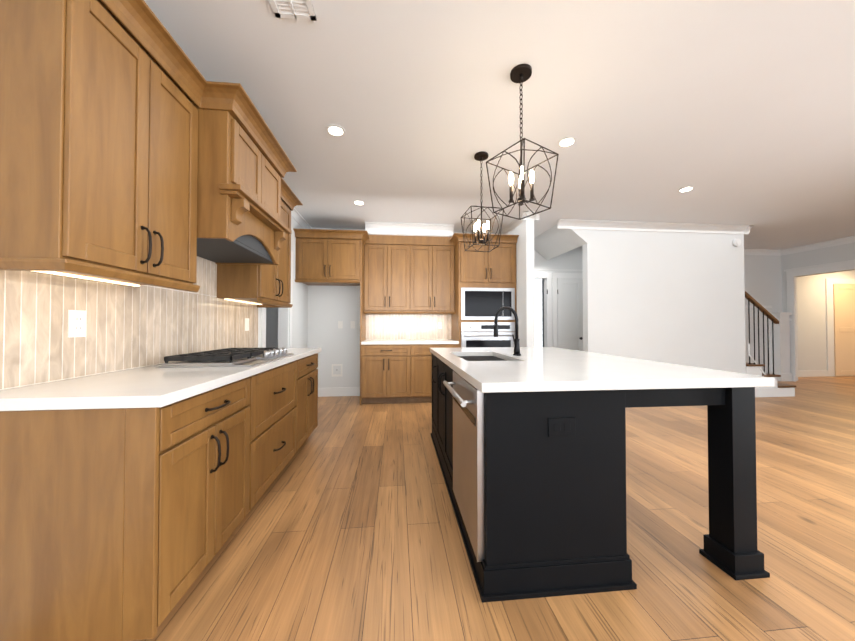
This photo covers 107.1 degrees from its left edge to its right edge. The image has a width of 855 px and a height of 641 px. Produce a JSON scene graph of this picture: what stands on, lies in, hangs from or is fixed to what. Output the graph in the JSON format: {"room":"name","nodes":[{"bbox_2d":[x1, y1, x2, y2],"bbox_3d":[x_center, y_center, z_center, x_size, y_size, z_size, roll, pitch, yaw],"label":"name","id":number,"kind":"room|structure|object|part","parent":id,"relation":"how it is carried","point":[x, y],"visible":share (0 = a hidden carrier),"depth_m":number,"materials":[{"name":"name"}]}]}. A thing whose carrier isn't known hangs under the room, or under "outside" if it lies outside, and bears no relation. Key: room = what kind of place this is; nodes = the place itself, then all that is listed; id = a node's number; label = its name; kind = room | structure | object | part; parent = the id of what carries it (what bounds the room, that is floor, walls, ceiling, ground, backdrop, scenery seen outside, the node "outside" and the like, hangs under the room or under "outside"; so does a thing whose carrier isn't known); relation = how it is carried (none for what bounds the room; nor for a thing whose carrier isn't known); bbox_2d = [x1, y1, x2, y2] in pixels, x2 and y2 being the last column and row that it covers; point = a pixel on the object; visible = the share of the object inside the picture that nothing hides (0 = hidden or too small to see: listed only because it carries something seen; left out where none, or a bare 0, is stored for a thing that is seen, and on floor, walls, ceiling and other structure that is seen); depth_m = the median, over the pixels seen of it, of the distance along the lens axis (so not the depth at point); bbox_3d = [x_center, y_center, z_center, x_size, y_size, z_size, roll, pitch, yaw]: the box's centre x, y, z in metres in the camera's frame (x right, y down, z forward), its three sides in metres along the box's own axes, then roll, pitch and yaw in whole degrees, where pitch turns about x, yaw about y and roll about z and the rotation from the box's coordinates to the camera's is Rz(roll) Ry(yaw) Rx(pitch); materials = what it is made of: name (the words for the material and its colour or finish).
{"room":"kitchen","nodes":[
{"label":"kitchen","id":0,"kind":"room"},
{"bbox_2d":[266,308,277,347],"bbox_3d":[-3.003,-0.131,5.649,1.750,2.740,0.100,0,-1,-6],"label":"wall","id":1,"kind":"structure","parent":0,"point":[271,327],"depth_m":5.61,"materials":[{"name":"paint"}]},
{"bbox_2d":[258,216,307,347],"bbox_3d":[-1.744,-0.180,2.406,0.130,2.740,12.600,0,-1,-6],"label":"wall","id":2,"kind":"structure","parent":0,"point":[299,314],"depth_m":4.59,"materials":[{"name":"paint"}]},
{"bbox_2d":[0,0,203,287],"bbox_3d":[-1.407,-0.741,1.392,0.338,1.086,0.700,0,-1,-6],"label":"upper cabinet","id":3,"kind":"object","parent":2,"relation":"attached to","point":[102,127],"depth_m":1.18,"materials":[{"name":"brown wood"}]},
{"bbox_2d":[0,256,257,389],"bbox_3d":[-1.640,-0.133,2.139,0.022,0.803,2.270,0,-1,-6],"label":"backsplash","id":4,"kind":"structure","parent":2,"relation":"attached to","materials":[{"name":"tile"}]},
{"bbox_2d":[195,104,291,264],"bbox_3d":[-1.363,-0.864,2.152,0.573,0.818,0.860,0,-1,-6],"label":"range hood","id":5,"kind":"object","parent":2,"relation":"attached to","point":[240,165],"depth_m":1.90,"materials":[{"name":"brown wood"}]},
{"bbox_2d":[212,160,291,303],"bbox_3d":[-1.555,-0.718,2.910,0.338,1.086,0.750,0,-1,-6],"label":"upper cabinet","id":6,"kind":"object","parent":2,"relation":"attached to","point":[251,209],"depth_m":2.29,"materials":[{"name":"brown wood"}]},
{"bbox_2d":[261,251,292,347],"bbox_3d":[-1.871,0.131,3.825,0.152,2.160,0.980,0,-1,-6],"label":"door frame","id":7,"kind":"structure","parent":2,"relation":"attached to","point":[284,327],"depth_m":4.20,"materials":[{"name":"paint"}]},
{"bbox_2d":[291,208,311,228],"bbox_3d":[-1.824,-1.478,4.236,0.060,0.090,1.820,0,-1,-6],"label":"crown molding","id":8,"kind":"structure","parent":2,"relation":"attached to","point":[295,214],"depth_m":4.62,"materials":[{"name":"paint"}]},
{"bbox_2d":[307,228,498,387],"bbox_3d":[-0.305,-0.136,5.338,3.560,2.740,0.120,0,-1,-6],"label":"wall","id":9,"kind":"structure","parent":0,"point":[329,307],"depth_m":5.16,"materials":[{"name":"paint"}]},
{"bbox_2d":[294,230,336,285],"bbox_3d":[-1.653,-0.924,4.827,0.513,0.700,0.659,0,-1,-6],"label":"upper cabinet","id":10,"kind":"object","parent":9,"relation":"attached to","point":[314,248],"depth_m":4.50,"materials":[{"name":"brown wood"}]},
{"bbox_2d":[332,364,341,376],"bbox_3d":[-1.472,0.811,5.135,0.170,0.200,0.030,0,-1,-6],"label":"wall plate","id":11,"kind":"object","parent":9,"relation":"attached to","point":[336,370],"depth_m":5.14,"materials":[{"name":"white plastic"}]},
{"bbox_2d":[318,387,359,396],"bbox_3d":[-1.493,1.161,5.136,0.900,0.140,0.015,0,-1,-6],"label":"baseboard","id":12,"kind":"structure","parent":9,"relation":"attached to","point":[340,391],"depth_m":5.13,"materials":[{"name":"paint"}]},
{"bbox_2d":[338,321,342,327],"bbox_3d":[-1.423,0.072,5.160,0.072,0.118,0.011,0,-1,-6],"label":"wall plate","id":13,"kind":"object","parent":9,"relation":"attached to","point":[340,323],"depth_m":5.16,"materials":[{"name":"white plastic"}]},
{"bbox_2d":[333,230,364,285],"bbox_3d":[-1.260,-0.923,4.865,0.515,0.700,0.659,0,-1,-6],"label":"upper cabinet","id":14,"kind":"object","parent":9,"relation":"attached to","point":[348,245],"depth_m":4.55,"materials":[{"name":"brown wood"}]},
{"bbox_2d":[361,234,392,313],"bbox_3d":[-0.790,-0.736,5.069,0.422,1.188,0.338,0,-1,-6],"label":"upper cabinet","id":15,"kind":"object","parent":9,"relation":"attached to","point":[377,292],"depth_m":4.91,"materials":[{"name":"brown wood"}]},
{"bbox_2d":[393,234,412,313],"bbox_3d":[-0.466,-0.735,5.100,0.476,1.188,0.338,0,-1,-6],"label":"upper cabinet","id":16,"kind":"object","parent":9,"relation":"attached to","point":[402,243],"depth_m":4.94,"materials":[{"name":"brown wood"}]},
{"bbox_2d":[366,314,450,339],"bbox_3d":[-0.306,0.106,5.260,1.424,0.419,0.024,0,-1,-6],"label":"backsplash","id":17,"kind":"structure","parent":9,"relation":"attached to","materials":[{"name":"tile"}]},
{"bbox_2d":[369,222,448,233],"bbox_3d":[-0.292,-1.418,5.148,1.245,0.178,0.298,0,-1,-6],"label":"crown molding","id":18,"kind":"structure","parent":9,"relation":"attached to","point":[374,227],"depth_m":4.96,"materials":[{"name":"white paint"}]},
{"bbox_3d":[-0.288,-1.419,5.097,1.385,0.178,0.398,0,-1,-6],"label":"soffit crown","id":19,"kind":"part","parent":18,"relation":"part of","materials":[{"name":"paint"}]},
{"bbox_2d":[413,234,436,313],"bbox_3d":[-0.115,-0.735,5.134,0.476,1.188,0.338,0,-1,-6],"label":"upper cabinet","id":20,"kind":"object","parent":9,"relation":"attached to","point":[427,287],"depth_m":4.98,"materials":[{"name":"brown wood"}]},
{"bbox_2d":[437,234,456,313],"bbox_3d":[0.209,-0.734,5.166,0.422,1.188,0.338,0,-1,-6],"label":"upper cabinet","id":21,"kind":"object","parent":9,"relation":"attached to","point":[444,242],"depth_m":5.01,"materials":[{"name":"brown wood"}]},
{"bbox_2d":[144,0,854,249],"bbox_3d":[3.497,-1.583,2.936,14.600,0.080,12.600,0,-1,-6],"label":"ceiling","id":22,"kind":"structure","parent":0,"point":[737,112],"depth_m":2.27,"materials":[{"name":"paint"}]},
{"bbox_2d":[269,0,315,20],"bbox_3d":[-0.659,-1.559,1.447,0.200,0.012,0.360,0,-1,-6],"label":"ceiling vent","id":23,"kind":"object","parent":22,"relation":"in","point":[297,9],"visible":1,"depth_m":1.58,"materials":[{"name":"metal"}]},
{"bbox_2d":[326,124,344,136],"bbox_3d":[-0.748,-1.544,2.574,0.156,0.007,0.156,0,-1,-6],"label":"recessed light","id":24,"kind":"object","parent":22,"relation":"in","point":[335,130],"visible":1,"depth_m":2.56,"materials":[{"name":"paint"}]},
{"bbox_2d":[353,200,364,204],"bbox_3d":[-0.885,-1.521,4.087,0.156,0.007,0.156,0,-1,-6],"label":"recessed light","id":25,"kind":"object","parent":22,"relation":"in","point":[357,202],"visible":1,"depth_m":4.07,"materials":[{"name":"paint"}]},
{"bbox_2d":[461,151,503,251],"bbox_3d":[0.502,-1.104,2.939,0.312,0.876,0.312,0,-1,-11],"label":"pendant lantern","id":26,"kind":"object","parent":22,"relation":"hanging from","point":[480,156],"visible":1,"depth_m":2.93,"materials":[{"name":"black metal"}]},
{"bbox_2d":[486,64,558,219],"bbox_3d":[0.586,-1.119,1.973,0.312,0.876,0.312,1,-1,-33],"label":"pendant lantern","id":27,"kind":"object","parent":22,"relation":"hanging from","point":[520,73],"visible":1,"depth_m":1.96,"materials":[{"name":"black metal"}]},
{"bbox_2d":[557,137,576,147],"bbox_3d":[1.206,-1.542,2.733,0.156,0.007,0.156,0,-1,-6],"label":"recessed light","id":28,"kind":"object","parent":22,"relation":"in","point":[566,142],"visible":1,"depth_m":2.73,"materials":[{"name":"paint"}]},
{"bbox_2d":[557,219,753,234],"bbox_3d":[3.580,-1.452,4.922,3.230,0.120,0.100,0,-1,-6],"label":"crown molding","id":29,"kind":"structure","parent":22,"relation":"attached to","point":[621,226],"depth_m":4.91,"materials":[{"name":"paint"}]},
{"bbox_2d":[678,186,694,191],"bbox_3d":[3.012,-1.527,3.682,0.156,0.007,0.156,0,-1,-6],"label":"recessed light","id":30,"kind":"object","parent":22,"relation":"in","point":[688,188],"visible":1,"depth_m":3.67,"materials":[{"name":"paint"}]},
{"bbox_2d":[146,376,854,640],"bbox_3d":[3.497,1.227,2.893,14.600,0.060,12.600,0,-1,-6],"label":"floor","id":31,"kind":"structure","parent":0,"point":[347,529],"depth_m":1.63,"materials":[{"name":"brown wood"}]},
{"bbox_2d":[0,376,255,640],"bbox_3d":[-1.266,0.737,1.386,0.623,0.875,0.705,0,-1,-6],"label":"base cabinet","id":32,"kind":"object","parent":31,"relation":"on","point":[158,416],"depth_m":1.05,"materials":[{"name":"brown wood"}]},
{"bbox_2d":[0,348,319,411],"bbox_3d":[-1.328,0.290,2.162,0.648,0.040,2.272,0,-1,-6],"label":"countertop","id":33,"kind":"structure","parent":32,"relation":"on","point":[153,385],"depth_m":1.29,"materials":[{"name":"white stone"}]},
{"bbox_2d":[155,347,293,367],"bbox_3d":[-1.298,0.237,2.156,0.510,0.064,0.750,0,-1,-6],"label":"cooktop","id":34,"kind":"object","parent":33,"relation":"in","point":[227,357],"depth_m":1.90,"materials":[{"name":"black metal"}]},
{"bbox_2d":[256,360,303,502],"bbox_3d":[-1.340,0.748,2.149,0.623,0.875,0.956,0,-1,-6],"label":"base cabinet","id":35,"kind":"object","parent":31,"relation":"on","point":[278,390],"depth_m":2.15,"materials":[{"name":"brown wood"}]},
{"bbox_2d":[300,352,318,446],"bbox_3d":[-1.414,0.760,2.916,0.623,0.875,0.710,0,-1,-6],"label":"base cabinet","id":36,"kind":"object","parent":31,"relation":"on","point":[308,390],"depth_m":2.93,"materials":[{"name":"brown wood"}]},
{"bbox_2d":[361,346,416,404],"bbox_3d":[-0.599,0.790,4.903,0.773,0.875,0.659,0,-1,-6],"label":"base cabinet","id":37,"kind":"object","parent":31,"relation":"on","point":[388,373],"depth_m":4.59,"materials":[{"name":"brown wood"}]},
{"bbox_2d":[361,338,456,345],"bbox_3d":[-0.275,0.332,4.934,1.424,0.040,0.673,0,-1,-6],"label":"countertop","id":38,"kind":"structure","parent":37,"relation":"on","point":[368,341],"depth_m":4.64,"materials":[{"name":"white stone"}]},
{"bbox_2d":[417,346,456,402],"bbox_3d":[0.049,0.791,4.966,0.774,0.875,0.659,0,-1,-6],"label":"base cabinet","id":39,"kind":"object","parent":31,"relation":"on","point":[424,356],"depth_m":4.63,"materials":[{"name":"brown wood"}]},
{"bbox_2d":[449,234,516,347],"bbox_3d":[0.879,-0.020,5.052,0.893,2.500,0.672,0,-1,-6],"label":"tall cabinet","id":40,"kind":"object","parent":31,"relation":"on","point":[484,283],"depth_m":4.74,"materials":[{"name":"brown wood"}]},
{"bbox_2d":[461,288,514,346],"bbox_3d":[0.913,0.152,4.705,0.823,1.285,0.086,0,-1,-6],"label":"microwave oven","id":41,"kind":"object","parent":40,"relation":"in","point":[479,306],"depth_m":4.72,"materials":[{"name":"silver metal"}]},
{"bbox_2d":[431,354,773,602],"bbox_3d":[0.763,0.751,2.384,1.416,0.875,2.016,0,-1,-6],"label":"kitchen island","id":42,"kind":"object","parent":31,"relation":"on","point":[529,443],"depth_m":1.39,"materials":[{"name":"black paint"}]},
{"bbox_2d":[443,371,483,561],"bbox_3d":[0.170,0.682,1.677,0.098,0.743,0.605,0,-1,-6],"label":"dishwasher","id":43,"kind":"object","parent":42,"relation":"in","point":[468,402],"depth_m":1.50,"materials":[{"name":"silver metal"}]},
{"bbox_2d":[430,347,774,393],"bbox_3d":[0.795,0.293,2.384,1.351,0.040,2.060,0,-1,-6],"label":"island countertop","id":44,"kind":"structure","parent":42,"relation":"on","point":[538,370],"depth_m":1.55,"materials":[{"name":"white stone"}]},
{"bbox_2d":[462,354,497,361],"bbox_3d":[0.427,0.418,2.472,0.419,0.232,0.754,0,-1,-6],"label":"sink","id":45,"kind":"object","parent":44,"relation":"in","point":[473,357],"depth_m":2.73,"materials":[{"name":"grey metal"}]},
{"bbox_2d":[494,306,521,353],"bbox_3d":[0.627,0.081,2.513,0.220,0.388,0.095,0,-1,-6],"label":"faucet","id":46,"kind":"object","parent":44,"relation":"on","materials":[{"name":"black metal"}]},
{"bbox_2d":[745,291,795,387],"bbox_3d":[5.484,0.375,5.796,0.865,1.732,1.413,0,-1,-6],"label":"staircase","id":47,"kind":"structure","parent":31,"relation":"on","point":[754,368],"depth_m":5.14,"materials":[{"name":"paint"}]},
{"bbox_3d":[5.429,0.190,5.154,0.620,1.382,0.064,0,-1,-6],"label":"rail","id":48,"kind":"part","parent":47,"relation":"part of","materials":[{"name":"black metal"}]},
{"bbox_2d":[507,220,534,346],"bbox_3d":[1.402,-0.142,4.941,0.118,2.740,1.000,0,-1,-6],"label":"wall","id":49,"kind":"structure","parent":0,"point":[525,279],"depth_m":4.47,"materials":[{"name":"paint"}]},
{"bbox_2d":[499,211,529,234],"bbox_3d":[1.325,-1.462,4.919,0.080,0.100,1.070,0,-1,-6],"label":"crown molding","id":50,"kind":"structure","parent":49,"relation":"attached to","point":[515,222],"depth_m":4.78,"materials":[{"name":"paint"}]},
{"bbox_2d":[530,211,540,219],"bbox_3d":[1.529,-1.468,4.577,0.080,0.100,0.350,0,-1,-6],"label":"crown molding","id":51,"kind":"structure","parent":49,"relation":"attached to","point":[534,217],"depth_m":4.45,"materials":[{"name":"paint"}]},
{"bbox_2d":[535,279,541,346],"bbox_3d":[1.995,-0.033,7.514,1.500,2.600,0.050,0,-1,-6],"label":"wall","id":52,"kind":"structure","parent":0,"point":[538,312],"depth_m":7.56,"materials":[{"name":"white paint"}]},
{"bbox_2d":[534,246,582,346],"bbox_3d":[3.331,-0.121,6.274,4.280,2.740,0.120,0,-1,-6],"label":"wall","id":53,"kind":"structure","parent":0,"point":[571,259],"depth_m":6.16,"materials":[{"name":"paint"}]},
{"bbox_2d":[534,269,582,347],"bbox_3d":[3.413,0.125,6.207,4.130,2.245,0.022,0,-1,-6],"label":"trim","id":54,"kind":"structure","parent":53,"relation":"attached to","point":[553,276],"depth_m":6.11,"materials":[{"name":"paint"}]},
{"bbox_2d":[557,278,582,350],"bbox_3d":[2.771,0.207,6.101,0.517,2.053,0.098,0,-1,-6],"label":"closet door","id":55,"kind":"structure","parent":53,"relation":"in","point":[570,313],"depth_m":6.13,"materials":[{"name":"paint"}]},
{"bbox_2d":[744,249,781,255],"bbox_3d":[6.217,-1.437,6.579,2.500,0.100,0.070,0,-1,-6],"label":"crown molding","id":56,"kind":"structure","parent":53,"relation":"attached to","point":[746,251],"depth_m":6.67,"materials":[{"name":"paint"}]},
{"bbox_2d":[534,224,745,373],"bbox_3d":[3.509,-0.132,5.578,3.080,2.740,1.300,0,-1,-6],"label":"wall block","id":57,"kind":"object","parent":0,"point":[678,298],"visible":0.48,"depth_m":4.96,"materials":[{"name":"paint"}]},
{"bbox_2d":[732,238,740,246],"bbox_3d":[4.958,-1.250,5.060,0.124,0.124,0.044,0,-1,-6],"label":"smoke detector","id":58,"kind":"object","parent":57,"relation":"attached to","point":[736,242],"visible":1,"depth_m":5.04,"materials":[{"name":"paint"}]},
{"bbox_2d":[755,388,794,396],"bbox_3d":[4.205,1.159,4.965,3.530,0.140,0.016,0,-1,-6],"label":"stair riser","id":59,"kind":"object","parent":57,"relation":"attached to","point":[774,392],"depth_m":5.09,"materials":[{"name":"paint"}]},
{"bbox_2d":[744,255,781,372],"bbox_3d":[6.326,-0.115,6.681,2.740,2.740,0.150,0,-1,-6],"label":"wall","id":60,"kind":"structure","parent":0,"point":[763,279],"depth_m":6.68,"materials":[{"name":"paint"}]},
{"bbox_2d":[745,305,771,373],"bbox_3d":[6.125,0.468,6.567,2.320,1.570,0.020,0,-1,-6],"label":"baseboard","id":61,"kind":"structure","parent":60,"relation":"attached to","point":[746,306],"depth_m":6.66,"materials":[{"name":"paint"}]},
{"bbox_2d":[781,242,854,311],"bbox_3d":[8.091,-0.188,1.904,0.150,2.740,9.700,0,-1,-6],"label":"wall","id":62,"kind":"structure","parent":0,"point":[838,253],"depth_m":6.22,"materials":[{"name":"paint"}]},
{"bbox_2d":[770,260,854,381],"bbox_3d":[7.719,0.054,4.176,0.450,2.325,5.100,0,-1,-6],"label":"trim","id":63,"kind":"structure","parent":62,"relation":"attached to","point":[785,351],"depth_m":6.54,"materials":[{"name":"paint"}]},
{"bbox_2d":[781,236,854,255],"bbox_3d":[7.759,-1.473,4.203,0.070,0.100,5.100,0,-1,-6],"label":"crown molding","id":64,"kind":"structure","parent":62,"relation":"attached to","point":[847,240],"depth_m":6.10,"materials":[{"name":"paint"}]},
{"bbox_2d":[796,270,854,376],"bbox_3d":[9.033,-0.107,7.210,2.750,2.740,0.120,0,-1,-6],"label":"wall beyond the opening","id":65,"kind":"structure","parent":0,"point":[815,325],"depth_m":7.14,"materials":[{"name":"paint"}]},
{"bbox_2d":[833,284,854,375],"bbox_3d":[9.625,0.212,7.203,0.810,2.078,0.030,0,-1,-6],"label":"door","id":66,"kind":"structure","parent":65,"relation":"attached to","point":[844,321],"depth_m":7.18,"materials":[{"name":"beige wood"}]}
]}

